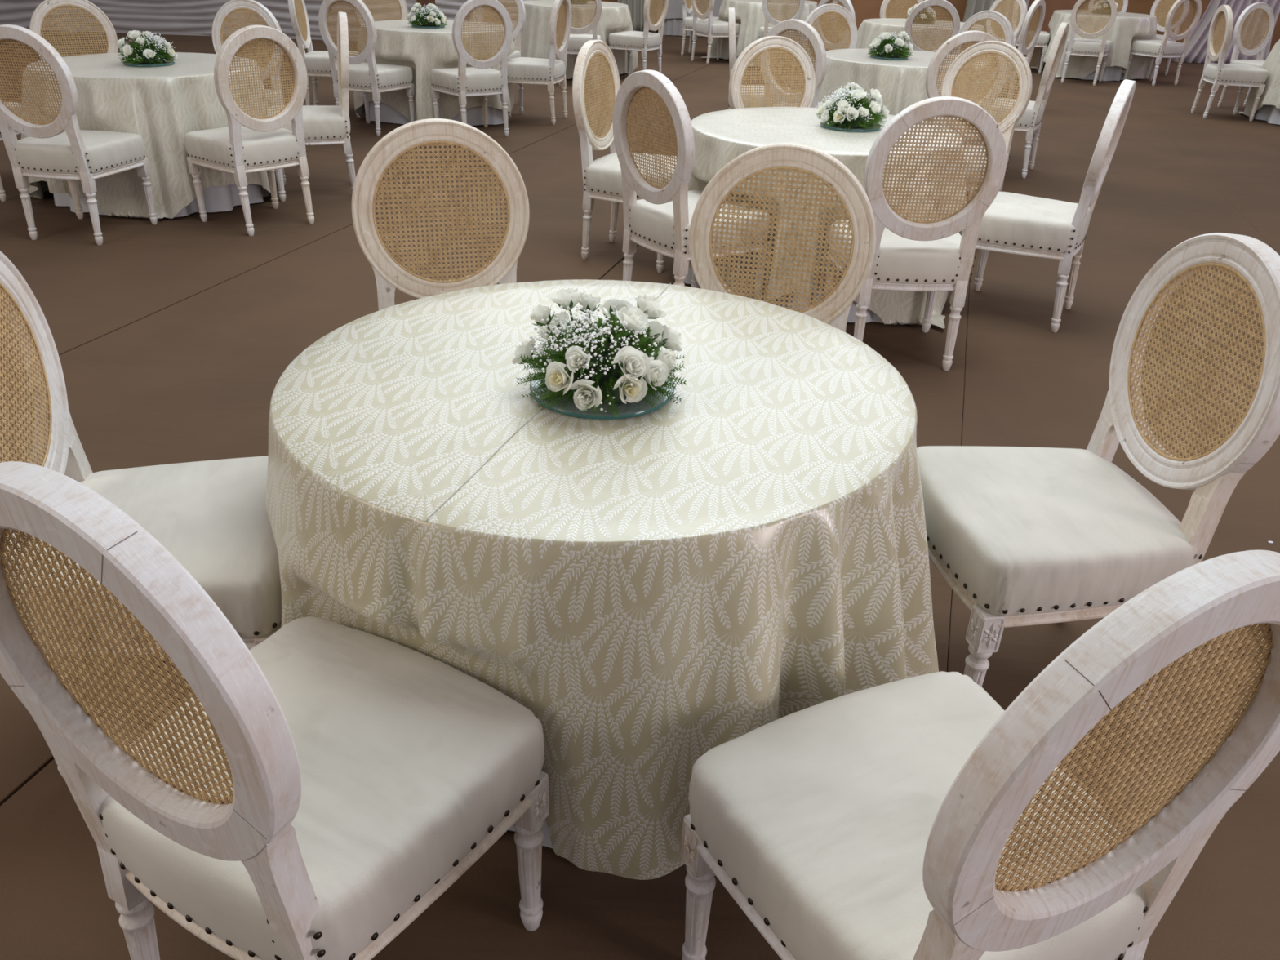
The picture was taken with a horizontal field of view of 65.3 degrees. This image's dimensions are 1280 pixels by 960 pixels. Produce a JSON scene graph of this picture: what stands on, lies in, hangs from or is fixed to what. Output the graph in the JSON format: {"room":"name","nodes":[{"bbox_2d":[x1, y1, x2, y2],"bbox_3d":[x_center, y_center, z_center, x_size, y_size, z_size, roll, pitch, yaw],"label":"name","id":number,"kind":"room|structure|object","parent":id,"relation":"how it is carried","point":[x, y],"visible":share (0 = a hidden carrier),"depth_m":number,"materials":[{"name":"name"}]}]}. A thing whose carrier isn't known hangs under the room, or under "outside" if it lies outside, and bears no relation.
{"room":"event space","nodes":[
{"label":"event space","id":0,"kind":"room"},
{"bbox_2d":[0,0,416,40],"bbox_3d":[-8.178,-7.828,13.524,10.120,3.200,0.089,2,29,0],"label":"curtain","id":1,"kind":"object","parent":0,"point":[172,17],"depth_m":14.16,"materials":[{"name":"grey fabric"}]},
{"bbox_2d":[0,30,1279,959],"bbox_3d":[0.079,-2.309,7.405,32.000,0.060,23.200,2,29,0],"label":"floor","id":2,"kind":"structure","parent":0,"point":[175,338],"depth_m":4.19,"materials":[{"name":"brown carpet"}]},
{"bbox_2d":[0,102,21,201],"bbox_3d":[-3.988,-2.215,5.842,0.544,1.040,0.525,0,29,-4],"label":"dining chair","id":3,"kind":"object","parent":2,"relation":"on","point":[2,196],"visible":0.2,"depth_m":5.89,"materials":[{"name":"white wood"}]},
{"bbox_2d":[0,102,21,135],"bbox_3d":[-3.968,-2.131,5.887,0.494,0.147,0.520,0,29,-4],"label":"seat cushion","id":4,"kind":"object","parent":3,"relation":"on","point":[17,133],"depth_m":6.00,"materials":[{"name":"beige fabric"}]},
{"bbox_2d":[29,0,118,59],"bbox_3d":[-3.590,-2.574,6.519,0.525,1.040,0.544,-17,34,-30],"label":"dining chair","id":5,"kind":"object","parent":2,"relation":"on","point":[43,9],"visible":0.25,"depth_m":6.52,"materials":[{"name":"beige wicker"}]},
{"bbox_2d":[0,24,157,244],"bbox_3d":[-2.949,-1.798,5.151,0.525,1.040,0.544,6,29,7],"label":"dining chair","id":6,"kind":"object","parent":2,"relation":"on","point":[57,148],"visible":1,"depth_m":4.99,"materials":[{"name":"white wood"}]},
{"bbox_2d":[14,129,145,174],"bbox_3d":[-2.946,-1.725,5.215,0.520,0.147,0.494,6,29,7],"label":"seat cushion","id":7,"kind":"object","parent":6,"relation":"on","point":[100,152],"depth_m":5.05,"materials":[{"name":"beige fabric"}]},
{"bbox_2d":[0,250,281,777],"bbox_3d":[-0.949,0.039,1.945,0.544,1.040,0.525,-3,29,-9],"label":"dining chair","id":8,"kind":"object","parent":2,"relation":"on","point":[211,516],"visible":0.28,"depth_m":1.92,"materials":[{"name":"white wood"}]},
{"bbox_2d":[14,455,281,643],"bbox_3d":[-0.929,0.121,1.992,0.494,0.147,0.520,-3,29,-9],"label":"seat cushion","id":9,"kind":"object","parent":8,"relation":"on","point":[211,516],"depth_m":1.92,"materials":[{"name":"beige fabric"}]},
{"bbox_2d":[212,0,284,106],"bbox_3d":[-2.697,-2.632,6.678,0.525,1.040,0.544,7,29,9],"label":"dining chair","id":10,"kind":"object","parent":2,"relation":"on","point":[231,6],"visible":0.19,"depth_m":6.69,"materials":[{"name":"white wood"}]},
{"bbox_2d":[183,25,314,235],"bbox_3d":[-2.132,-1.919,5.421,0.544,1.040,0.525,24,36,34],"label":"dining chair","id":11,"kind":"object","parent":2,"relation":"on","point":[250,144],"visible":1,"depth_m":5.28,"materials":[{"name":"white wood"}]},
{"bbox_2d":[183,125,301,168],"bbox_3d":[-2.151,-1.845,5.481,0.494,0.147,0.520,24,36,34],"label":"seat cushion","id":12,"kind":"object","parent":11,"relation":"on","point":[281,148],"depth_m":5.34,"materials":[{"name":"beige fabric"}]},
{"bbox_2d":[0,461,549,959],"bbox_3d":[-0.479,0.352,1.405,0.525,1.040,0.544,17,32,25],"label":"dining chair","id":13,"kind":"object","parent":2,"relation":"on","point":[317,786],"visible":1,"depth_m":1.24,"materials":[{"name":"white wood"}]},
{"bbox_2d":[100,616,544,959],"bbox_3d":[-0.470,0.426,1.467,0.520,0.147,0.494,17,32,25],"label":"seat cushion","id":14,"kind":"object","parent":13,"relation":"on","point":[411,763],"depth_m":1.37,"materials":[{"name":"beige fabric"}]},
{"bbox_2d":[265,11,355,201],"bbox_3d":[-2.016,-2.291,6.101,0.544,1.040,0.525,-7,30,-16],"label":"dining chair","id":15,"kind":"object","parent":2,"relation":"on","point":[323,125],"visible":0.77,"depth_m":6.00,"materials":[{"name":"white wood"}]},
{"bbox_2d":[265,105,350,141],"bbox_3d":[-2.041,-2.206,6.143,0.494,0.147,0.520,-7,30,-16],"label":"seat cushion","id":16,"kind":"object","parent":15,"relation":"on","point":[321,122],"depth_m":6.00,"materials":[{"name":"beige fabric"}]},
{"bbox_2d":[288,0,359,116],"bbox_3d":[-2.714,-3.764,8.730,0.544,1.040,0.525,-1,29,-6],"label":"dining chair","id":17,"kind":"object","parent":2,"relation":"on","point":[317,62],"visible":0.57,"depth_m":8.59,"materials":[{"name":"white wood"}]},
{"bbox_2d":[302,50,357,73],"bbox_3d":[-2.695,-3.681,8.776,0.494,0.147,0.520,-1,29,-6],"label":"seat cushion","id":18,"kind":"object","parent":17,"relation":"on","point":[316,61],"depth_m":8.57,"materials":[{"name":"beige fabric"}]},
{"bbox_2d":[318,0,414,136],"bbox_3d":[-2.183,-3.356,8.024,0.525,1.040,0.544,13,31,19],"label":"dining chair","id":19,"kind":"object","parent":2,"relation":"on","point":[370,76],"visible":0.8,"depth_m":7.84,"materials":[{"name":"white wood"}]},
{"bbox_2d":[335,62,413,88],"bbox_3d":[-2.176,-3.283,8.087,0.520,0.147,0.494,13,31,19],"label":"seat cushion","id":20,"kind":"object","parent":19,"relation":"on","point":[362,75],"depth_m":7.93,"materials":[{"name":"beige fabric"}]},
{"bbox_2d":[354,0,408,26],"bbox_3d":[-2.277,-4.032,9.243,0.525,1.040,0.544,-18,35,-32],"label":"dining chair","id":21,"kind":"object","parent":2,"relation":"on","point":[402,4],"visible":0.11,"depth_m":9.29,"materials":[{"name":"beige wicker"}]},
{"bbox_2d":[351,118,529,310],"bbox_3d":[-0.522,-0.441,2.841,0.525,1.040,0.544,-6,30,-14],"label":"dining chair","id":22,"kind":"object","parent":2,"relation":"on","point":[390,275],"visible":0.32,"depth_m":2.89,"materials":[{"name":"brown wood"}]},
{"bbox_2d":[430,0,512,136],"bbox_3d":[-1.353,-3.317,8.003,0.525,1.040,0.544,-18,34,-31],"label":"dining chair","id":23,"kind":"object","parent":2,"relation":"on","point":[462,81],"visible":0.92,"depth_m":7.84,"materials":[{"name":"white wood"}]},
{"bbox_2d":[430,66,504,93],"bbox_3d":[-1.368,-3.244,8.066,0.520,0.147,0.494,-18,34,-31],"label":"seat cushion","id":24,"kind":"object","parent":23,"relation":"on","point":[469,79],"depth_m":7.92,"materials":[{"name":"beige fabric"}]},
{"bbox_2d":[475,0,525,103],"bbox_3d":[-1.398,-4.058,9.344,0.525,1.040,0.544,12,30,17],"label":"dining chair","id":25,"kind":"object","parent":2,"relation":"on","point":[517,31],"visible":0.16,"depth_m":9.36,"materials":[{"name":"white wood"}]},
{"bbox_2d":[506,0,571,124],"bbox_3d":[-0.906,-3.686,8.701,0.544,1.040,0.525,8,29,10],"label":"dining chair","id":26,"kind":"object","parent":2,"relation":"on","point":[549,72],"visible":0.89,"depth_m":8.58,"materials":[{"name":"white wood"}]},
{"bbox_2d":[506,57,564,81],"bbox_3d":[-0.930,-3.607,8.752,0.494,0.147,0.520,8,29,10],"label":"seat cushion","id":27,"kind":"object","parent":26,"relation":"on","point":[520,68],"depth_m":8.56,"materials":[{"name":"beige fabric"}]},
{"bbox_2d":[555,0,601,85],"bbox_3d":[-0.676,-4.842,10.811,0.525,1.040,0.544,0,29,-4],"label":"dining chair","id":28,"kind":"object","parent":2,"relation":"on","point":[575,42],"visible":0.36,"depth_m":10.59,"materials":[{"name":"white wood"}]},
{"bbox_2d":[555,34,600,51],"bbox_3d":[-0.679,-4.770,10.876,0.520,0.147,0.494,0,29,-4],"label":"seat cushion","id":29,"kind":"object","parent":28,"relation":"on","point":[575,42],"depth_m":10.67,"materials":[{"name":"beige fabric"}]},
{"bbox_2d":[572,40,677,272],"bbox_3d":[-0.012,-1.654,5.071,0.544,1.040,0.525,12,30,18],"label":"dining chair","id":30,"kind":"object","parent":2,"relation":"on","point":[602,177],"visible":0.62,"depth_m":4.98,"materials":[{"name":"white wood"}]},
{"bbox_2d":[585,151,677,199],"bbox_3d":[0.006,-1.566,5.109,0.494,0.147,0.520,12,30,18],"label":"seat cushion","id":31,"kind":"object","parent":30,"relation":"on","point":[603,177],"depth_m":4.97,"materials":[{"name":"beige fabric"}]},
{"bbox_2d":[608,0,668,75],"bbox_3d":[-0.025,-5.104,11.325,0.544,1.040,0.525,16,32,24],"label":"dining chair","id":32,"kind":"object","parent":2,"relation":"on","point":[643,42],"visible":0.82,"depth_m":11.22,"materials":[{"name":"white wood"}]},
{"bbox_2d":[608,31,661,48],"bbox_3d":[-0.047,-5.027,11.381,0.494,0.147,0.520,16,32,24],"label":"seat cushion","id":33,"kind":"object","parent":32,"relation":"on","point":[624,39],"depth_m":11.22,"materials":[{"name":"beige fabric"}]},
{"bbox_2d":[613,69,770,299],"bbox_3d":[0.222,-1.208,4.277,0.544,1.040,0.525,-18,34,-31],"label":"dining chair","id":34,"kind":"object","parent":2,"relation":"on","point":[660,222],"visible":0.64,"depth_m":4.12,"materials":[{"name":"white wood"}]},
{"bbox_2d":[627,190,770,253],"bbox_3d":[0.239,-1.130,4.333,0.494,0.147,0.520,-18,34,-31],"label":"seat cushion","id":35,"kind":"object","parent":34,"relation":"on","point":[655,227],"depth_m":4.20,"materials":[{"name":"beige fabric"}]},
{"bbox_2d":[690,0,740,64],"bbox_3d":[0.987,-6.016,13.041,0.544,1.040,0.525,-14,33,-26],"label":"dining chair","id":36,"kind":"object","parent":2,"relation":"on","point":[711,28],"visible":0.9,"depth_m":12.95,"materials":[{"name":"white wood"}]},
{"bbox_2d":[694,20,740,35],"bbox_3d":[1.004,-5.937,13.095,0.494,0.147,0.520,-14,33,-26],"label":"seat cushion","id":37,"kind":"object","parent":36,"relation":"on","point":[710,27],"depth_m":12.92,"materials":[{"name":"beige fabric"}]},
{"bbox_2d":[728,7,790,109],"bbox_3d":[0.902,-2.996,7.562,0.544,1.040,0.525,3,29,3],"label":"dining chair","id":38,"kind":"object","parent":2,"relation":"on","point":[731,20],"visible":0.34,"depth_m":7.26,"materials":[{"name":"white wood"}]},
{"bbox_2d":[728,85,790,108],"bbox_3d":[0.921,-2.911,7.605,0.494,0.147,0.520,3,29,3],"label":"seat cushion","id":39,"kind":"object","parent":38,"relation":"on","point":[729,104],"depth_m":7.41,"materials":[{"name":"beige fabric"}]},
{"bbox_2d":[728,35,815,109],"bbox_3d":[0.793,-1.829,5.440,0.525,1.040,0.544,-8,30,-17],"label":"dining chair","id":40,"kind":"object","parent":2,"relation":"on","point":[759,46],"visible":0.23,"depth_m":5.45,"materials":[{"name":"beige wicker"}]},
{"bbox_2d":[757,0,804,70],"bbox_3d":[1.751,-5.657,12.438,0.525,1.040,0.544,4,29,3],"label":"dining chair","id":41,"kind":"object","parent":2,"relation":"on","point":[763,31],"visible":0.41,"depth_m":12.18,"materials":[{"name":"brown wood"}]},
{"bbox_2d":[758,26,799,41],"bbox_3d":[1.752,-5.585,12.503,0.520,0.147,0.494,4,29,3],"label":"seat cushion","id":42,"kind":"object","parent":41,"relation":"on","point":[763,31],"depth_m":12.31,"materials":[{"name":"beige fabric"}]},
{"bbox_2d":[688,142,875,332],"bbox_3d":[0.328,-0.316,2.667,0.525,1.040,0.544,8,29,11],"label":"dining chair","id":43,"kind":"object","parent":2,"relation":"on","point":[833,309],"visible":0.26,"depth_m":2.70,"materials":[{"name":"beige wicker"}]},
{"bbox_2d":[760,18,826,107],"bbox_3d":[1.153,-2.615,6.887,0.525,1.040,0.544,25,36,36],"label":"dining chair","id":44,"kind":"object","parent":2,"relation":"on","point":[804,28],"visible":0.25,"depth_m":6.52,"materials":[{"name":"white wood"}]},
{"bbox_2d":[800,4,857,90],"bbox_3d":[1.615,-3.292,8.141,0.525,1.040,0.544,-8,30,-17],"label":"dining chair","id":45,"kind":"object","parent":2,"relation":"on","point":[823,10],"visible":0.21,"depth_m":8.16,"materials":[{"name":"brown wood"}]},
{"bbox_2d":[824,96,1006,370],"bbox_3d":[1.058,-1.004,3.960,0.525,1.040,0.544,1,29,-2],"label":"dining chair","id":46,"kind":"object","parent":2,"relation":"on","point":[931,256],"visible":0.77,"depth_m":3.71,"materials":[{"name":"white wood"}]},
{"bbox_2d":[828,219,973,284],"bbox_3d":[1.057,-0.932,4.025,0.520,0.147,0.494,1,29,-2],"label":"seat cushion","id":47,"kind":"object","parent":46,"relation":"on","point":[897,260],"depth_m":3.82,"materials":[{"name":"beige fabric"}]},
{"bbox_2d":[904,0,959,53],"bbox_3d":[2.802,-4.156,9.783,0.525,1.040,0.544,7,29,9],"label":"dining chair","id":48,"kind":"object","parent":2,"relation":"on","point":[925,4],"visible":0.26,"depth_m":9.44,"materials":[{"name":"beige wicker"}]},
{"bbox_2d":[925,30,1008,146],"bbox_3d":[2.014,-2.408,6.564,0.525,1.040,0.544,-1,29,-5],"label":"dining chair","id":49,"kind":"object","parent":2,"relation":"on","point":[972,36],"visible":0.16,"depth_m":6.20,"materials":[{"name":"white wood"}]},
{"bbox_2d":[933,115,980,145],"bbox_3d":[2.011,-2.336,6.629,0.520,0.147,0.494,-1,29,-5],"label":"seat cushion","id":50,"kind":"object","parent":49,"relation":"on","point":[935,117],"depth_m":6.45,"materials":[{"name":"beige fabric"}]},
{"bbox_2d":[680,550,1279,959],"bbox_3d":[0.402,0.424,1.330,0.525,1.040,0.544,-12,32,-24],"label":"dining chair","id":51,"kind":"object","parent":2,"relation":"on","point":[921,817],"visible":1,"depth_m":1.15,"materials":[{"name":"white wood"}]},
{"bbox_2d":[688,671,1146,959],"bbox_3d":[0.391,0.496,1.394,0.520,0.147,0.494,-12,32,-24],"label":"seat cushion","id":52,"kind":"object","parent":51,"relation":"on","point":[820,818],"depth_m":1.35,"materials":[{"name":"beige fabric"}]},
{"bbox_2d":[953,10,1013,147],"bbox_3d":[2.583,-3.188,8.014,0.544,1.040,0.525,-22,37,-36],"label":"dining chair","id":53,"kind":"object","parent":2,"relation":"on","point":[998,18],"visible":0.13,"depth_m":7.92,"materials":[{"name":"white wood"}]},
{"bbox_2d":[941,40,1032,199],"bbox_3d":[1.801,-1.887,5.607,0.525,1.040,0.544,23,35,33],"label":"dining chair","id":54,"kind":"object","parent":2,"relation":"on","point":[1007,125],"visible":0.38,"depth_m":5.58,"materials":[{"name":"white wood"}]},
{"bbox_2d":[962,145,1008,185],"bbox_3d":[1.783,-1.797,5.638,0.520,0.147,0.494,23,35,33],"label":"seat cushion","id":55,"kind":"object","parent":54,"relation":"on","point":[1007,146],"depth_m":5.40,"materials":[{"name":"beige fabric"}]},
{"bbox_2d":[986,0,1026,95],"bbox_3d":[3.847,-4.813,11.038,0.544,1.040,0.525,-15,33,-28],"label":"dining chair","id":56,"kind":"object","parent":2,"relation":"on","point":[1022,5],"visible":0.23,"depth_m":10.94,"materials":[{"name":"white wood"}]},
{"bbox_2d":[981,0,1045,98],"bbox_3d":[3.739,-4.375,10.237,0.544,1.040,0.525,21,34,31],"label":"dining chair","id":57,"kind":"object","parent":2,"relation":"on","point":[1028,48],"visible":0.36,"depth_m":10.02,"materials":[{"name":"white wood"}]},
{"bbox_2d":[981,57,1029,74],"bbox_3d":[3.719,-4.300,10.296,0.494,0.147,0.520,21,34,31],"label":"seat cushion","id":58,"kind":"object","parent":57,"relation":"on","point":[1027,58],"depth_m":10.08,"materials":[{"name":"beige fabric"}]},
{"bbox_2d":[991,22,1069,177],"bbox_3d":[2.743,-2.810,7.337,0.544,1.040,0.525,15,32,23],"label":"dining chair","id":59,"kind":"object","parent":2,"relation":"on","point":[1030,122],"visible":0.63,"depth_m":7.19,"materials":[{"name":"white wood"}]},
{"bbox_2d":[991,97,1044,127],"bbox_3d":[2.721,-2.733,7.393,0.494,0.147,0.520,15,32,23],"label":"seat cushion","id":60,"kind":"object","parent":59,"relation":"on","point":[1032,117],"depth_m":7.18,"materials":[{"name":"beige fabric"}]},
{"bbox_2d":[973,79,1136,332],"bbox_3d":[1.776,-1.248,4.446,0.544,1.040,0.525,16,32,24],"label":"dining chair","id":61,"kind":"object","parent":2,"relation":"on","point":[1016,224],"visible":0.89,"depth_m":4.33,"materials":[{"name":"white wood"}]},
{"bbox_2d":[976,191,1090,253],"bbox_3d":[1.755,-1.172,4.503,0.494,0.147,0.520,16,32,24],"label":"seat cushion","id":62,"kind":"object","parent":61,"relation":"on","point":[1013,223],"depth_m":4.34,"materials":[{"name":"beige fabric"}]},
{"bbox_2d":[1061,0,1116,85],"bbox_3d":[5.534,-5.448,12.294,0.525,1.040,0.544,15,31,22],"label":"dining chair","id":63,"kind":"object","parent":2,"relation":"on","point":[1100,49],"visible":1,"depth_m":12.11,"materials":[{"name":"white wood"}]},
{"bbox_2d":[1066,38,1111,54],"bbox_3d":[5.543,-5.374,12.357,0.520,0.147,0.494,15,31,22],"label":"seat cushion","id":64,"kind":"object","parent":63,"relation":"on","point":[1074,46],"depth_m":12.18,"materials":[{"name":"beige fabric"}]},
{"bbox_2d":[916,232,1279,722],"bbox_3d":[0.902,-0.001,2.130,0.544,1.040,0.525,-2,29,-7],"label":"dining chair","id":65,"kind":"object","parent":2,"relation":"on","point":[1023,535],"visible":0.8,"depth_m":2.01,"materials":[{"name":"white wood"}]},
{"bbox_2d":[916,445,1197,616],"bbox_3d":[0.876,0.082,2.175,0.494,0.147,0.520,-2,29,-7],"label":"seat cushion","id":66,"kind":"object","parent":65,"relation":"on","point":[1015,531],"depth_m":2.03,"materials":[{"name":"beige fabric"}]},
{"bbox_2d":[1123,0,1201,86],"bbox_3d":[6.509,-5.494,12.437,0.525,1.040,0.544,-10,31,-20],"label":"dining chair","id":67,"kind":"object","parent":2,"relation":"on","point":[1157,49],"visible":1,"depth_m":12.28,"materials":[{"name":"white wood"}]},
{"bbox_2d":[1130,40,1184,55],"bbox_3d":[6.499,-5.421,12.501,0.520,0.147,0.494,-10,31,-20],"label":"seat cushion","id":68,"kind":"object","parent":67,"relation":"on","point":[1139,47],"depth_m":12.35,"materials":[{"name":"beige fabric"}]},
{"bbox_2d":[1170,0,1279,63],"bbox_3d":[8.993,-7.775,14.275,1.880,3.395,0.152,2,29,0],"label":"curtain","id":69,"kind":"object","parent":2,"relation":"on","point":[1197,48],"visible":0.3,"depth_m":14.88,"materials":[{"name":"white fabric"}]},
{"bbox_2d":[1191,4,1268,121],"bbox_3d":[6.023,-4.224,10.105,0.544,1.040,0.525,6,29,7],"label":"dining chair","id":70,"kind":"object","parent":2,"relation":"on","point":[1242,76],"visible":1,"depth_m":10.00,"materials":[{"name":"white wood"}]},
{"bbox_2d":[1204,62,1268,84],"bbox_3d":[6.042,-4.138,10.147,0.494,0.147,0.520,6,29,7],"label":"seat cushion","id":71,"kind":"object","parent":70,"relation":"on","point":[1220,73],"depth_m":9.97,"materials":[{"name":"beige fabric"}]},
{"bbox_2d":[1217,2,1274,107],"bbox_3d":[6.615,-4.474,10.594,0.525,1.040,0.544,-8,30,-18],"label":"dining chair","id":72,"kind":"object","parent":2,"relation":"on","point":[1238,47],"visible":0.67,"depth_m":10.65,"materials":[{"name":"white wood"}]},
{"bbox_3d":[5.989,-5.696,13.080,1.170,0.743,1.170,2,29,0],"label":"round table","id":73,"kind":"object","parent":2,"relation":"on","visible":0},
{"bbox_2d":[1030,9,1156,79],"bbox_3d":[5.995,-5.712,13.089,1.459,0.737,1.480,2,29,0],"label":"tablecloth","id":74,"kind":"object","parent":73,"relation":"on","point":[1127,27],"visible":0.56,"depth_m":12.64,"materials":[{"name":"white fabric"}]},
{"bbox_3d":[6.941,-3.936,9.947,1.170,0.743,1.170,2,29,0],"label":"round table","id":75,"kind":"object","parent":2,"relation":"on","visible":0},
{"bbox_2d":[1239,39,1279,117],"bbox_3d":[6.964,-3.945,9.946,1.525,0.737,1.513,2,29,0],"label":"tablecloth","id":76,"kind":"object","parent":75,"relation":"on","point":[1270,95],"visible":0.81,"depth_m":9.93,"materials":[{"name":"white fabric"}]},
{"bbox_3d":[-0.093,0.123,2.153,1.170,0.743,1.170,2,29,0],"label":"round table","id":77,"kind":"object","parent":2,"relation":"on","visible":0},
{"bbox_2d":[264,279,938,879],"bbox_3d":[-0.083,0.076,2.145,1.428,0.668,1.416,2,29,0],"label":"tablecloth","id":78,"kind":"object","parent":77,"relation":"on","point":[660,588],"visible":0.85,"depth_m":1.62,"materials":[{"name":"beige fabric"}]},
{"bbox_2d":[529,370,674,419],"bbox_3d":[-0.072,-0.178,1.904,0.275,0.010,0.275,2,29,0],"label":"glass plate","id":79,"kind":"object","parent":78,"relation":"on","point":[635,409],"visible":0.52,"depth_m":1.81,"materials":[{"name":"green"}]},
{"bbox_2d":[511,287,686,417],"bbox_3d":[-0.075,-0.259,1.858,0.334,0.170,0.336,2,29,0],"label":"centrepiece","id":80,"kind":"object","parent":79,"relation":"on","point":[596,363],"visible":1,"depth_m":1.81,"materials":[{"name":"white plant"}]},
{"bbox_3d":[-2.892,-2.097,6.004,1.170,0.743,1.170,2,29,0],"label":"round table","id":81,"kind":"object","parent":2,"relation":"on","visible":0},
{"bbox_2d":[19,52,270,218],"bbox_3d":[-2.959,-2.135,6.050,1.501,0.737,1.473,2,29,0],"label":"tablecloth","id":82,"kind":"object","parent":81,"relation":"on","point":[161,104],"visible":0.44,"depth_m":5.52,"materials":[{"name":"beige fabric"}]},
{"bbox_2d":[123,60,174,66],"bbox_3d":[-2.852,-2.423,5.803,0.275,0.010,0.275,2,29,0],"label":"glass plate","id":83,"kind":"object","parent":82,"relation":"on","point":[170,63],"visible":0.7,"depth_m":5.71,"materials":[{"name":"green"}]},
{"bbox_2d":[117,30,178,64],"bbox_3d":[-2.843,-2.504,5.757,0.329,0.170,0.336,-14,33,-26],"label":"centrepiece","id":84,"kind":"object","parent":83,"relation":"on","point":[141,51],"visible":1,"depth_m":5.71,"materials":[{"name":"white plant"}]},
{"bbox_2d":[53,183,269,217],"bbox_3d":[-2.890,-2.094,6.004,1.239,0.722,1.197,2,29,0],"label":"cloth","id":85,"kind":"object","parent":81,"relation":"on","point":[216,198],"visible":0.13,"depth_m":5.79,"materials":[{"name":"white fabric"}]},
{"bbox_2d":[416,0,1279,51],"bbox_3d":[0.329,-9.646,16.310,32.000,4.200,0.115,2,29,0],"label":"wall","id":86,"kind":"structure","parent":0,"point":[863,9],"depth_m":17.04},
{"bbox_3d":[-1.759,-3.549,8.707,1.170,0.743,1.170,2,29,0],"label":"round table","id":87,"kind":"object","parent":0,"visible":0},
{"bbox_2d":[353,19,515,121],"bbox_3d":[-1.747,-3.556,8.702,1.399,0.737,1.399,-23,38,-38],"label":"tablecloth","id":88,"kind":"object","parent":87,"relation":"on","point":[424,50],"visible":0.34,"depth_m":8.20,"materials":[{"name":"beige fabric"}]},
{"bbox_2d":[411,24,444,28],"bbox_3d":[-1.779,-3.814,8.392,0.275,0.010,0.275,2,29,0],"label":"glass plate","id":89,"kind":"object","parent":88,"relation":"on","point":[413,25],"visible":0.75,"depth_m":8.30,"materials":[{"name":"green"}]},
{"bbox_2d":[407,2,447,26],"bbox_3d":[-1.775,-3.893,8.341,0.329,0.170,0.336,23,35,33],"label":"centrepiece","id":90,"kind":"object","parent":89,"relation":"on","point":[424,17],"visible":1,"depth_m":8.30,"materials":[{"name":"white plant"}]},
{"bbox_2d":[368,101,503,125],"bbox_3d":[-1.772,-3.540,8.694,1.230,0.722,1.236,2,29,0],"label":"cloth","id":91,"kind":"object","parent":87,"relation":"on","point":[474,115],"visible":0.17,"depth_m":8.53,"materials":[{"name":"white fabric"}]},
{"bbox_3d":[-0.764,-5.175,11.717,1.170,0.743,1.170,2,29,0],"label":"round table","id":92,"kind":"object","parent":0,"visible":0},
{"bbox_2d":[513,0,638,79],"bbox_3d":[-0.755,-5.190,11.726,1.468,0.737,1.524,2,29,0],"label":"tablecloth","id":93,"kind":"object","parent":92,"relation":"on","point":[615,17],"visible":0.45,"depth_m":11.24,"materials":[{"name":"beige fabric"}]},
{"bbox_3d":[1.713,-6.011,13.385,1.170,0.743,1.170,2,29,0],"label":"round table","id":94,"kind":"object","parent":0,"visible":0},
{"bbox_2d":[701,0,817,66],"bbox_3d":[1.742,-6.026,13.396,1.427,0.737,1.516,-18,35,-32],"label":"tablecloth","id":95,"kind":"object","parent":94,"relation":"on","point":[749,14],"visible":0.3,"depth_m":12.86,"materials":[{"name":"white fabric"}]},
{"bbox_3d":[0.833,-1.286,4.764,1.170,0.743,1.170,2,29,0],"label":"round table","id":96,"kind":"object","parent":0,"visible":0},
{"bbox_2d":[688,106,966,328],"bbox_3d":[0.833,-1.288,4.750,1.397,0.737,1.361,2,29,0],"label":"tablecloth","id":97,"kind":"object","parent":96,"relation":"on","point":[721,136],"visible":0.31,"depth_m":4.37,"materials":[{"name":"white fabric"}]},
{"bbox_2d":[820,121,880,132],"bbox_3d":[0.973,-1.639,4.617,0.275,0.010,0.275,2,29,0],"label":"glass plate","id":98,"kind":"object","parent":97,"relation":"on","point":[824,125],"visible":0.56,"depth_m":4.53,"materials":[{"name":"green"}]},
{"bbox_2d":[816,82,888,128],"bbox_3d":[0.969,-1.721,4.573,0.329,0.170,0.336,-15,33,-28],"label":"centrepiece","id":99,"kind":"object","parent":98,"relation":"on","point":[852,111],"visible":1,"depth_m":4.52,"materials":[{"name":"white plant"}]},
{"bbox_3d":[1.948,-2.800,7.579,1.170,0.743,1.170,2,29,0],"label":"round table","id":100,"kind":"object","parent":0,"visible":0},
{"bbox_2d":[813,48,991,115],"bbox_3d":[1.924,-2.785,7.532,1.466,0.737,1.456,-9,31,-19],"label":"tablecloth","id":101,"kind":"object","parent":100,"relation":"on","point":[900,83],"visible":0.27,"depth_m":7.00,"materials":[{"name":"white fabric"}]},
{"bbox_2d":[869,54,907,59],"bbox_3d":[1.827,-3.107,7.332,0.275,0.010,0.275,2,29,0],"label":"glass plate","id":102,"kind":"object","parent":101,"relation":"on","point":[873,56],"visible":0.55,"depth_m":7.24,"materials":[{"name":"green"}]},
{"bbox_2d":[867,31,913,57],"bbox_3d":[1.832,-3.191,7.292,0.336,0.170,0.329,-11,32,-23],"label":"centrepiece","id":103,"kind":"object","parent":102,"relation":"on","point":[892,46],"visible":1,"depth_m":7.24,"materials":[{"name":"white plant"}]},
{"bbox_3d":[2.954,-4.461,10.652,1.170,0.743,1.170,2,29,0],"label":"round table","id":104,"kind":"object","parent":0,"visible":0},
{"bbox_2d":[855,17,984,53],"bbox_3d":[2.922,-4.495,10.692,1.455,0.737,1.460,20,34,30],"label":"tablecloth","id":105,"kind":"object","parent":104,"relation":"on","point":[869,29],"visible":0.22,"depth_m":10.26,"materials":[{"name":"white fabric"}]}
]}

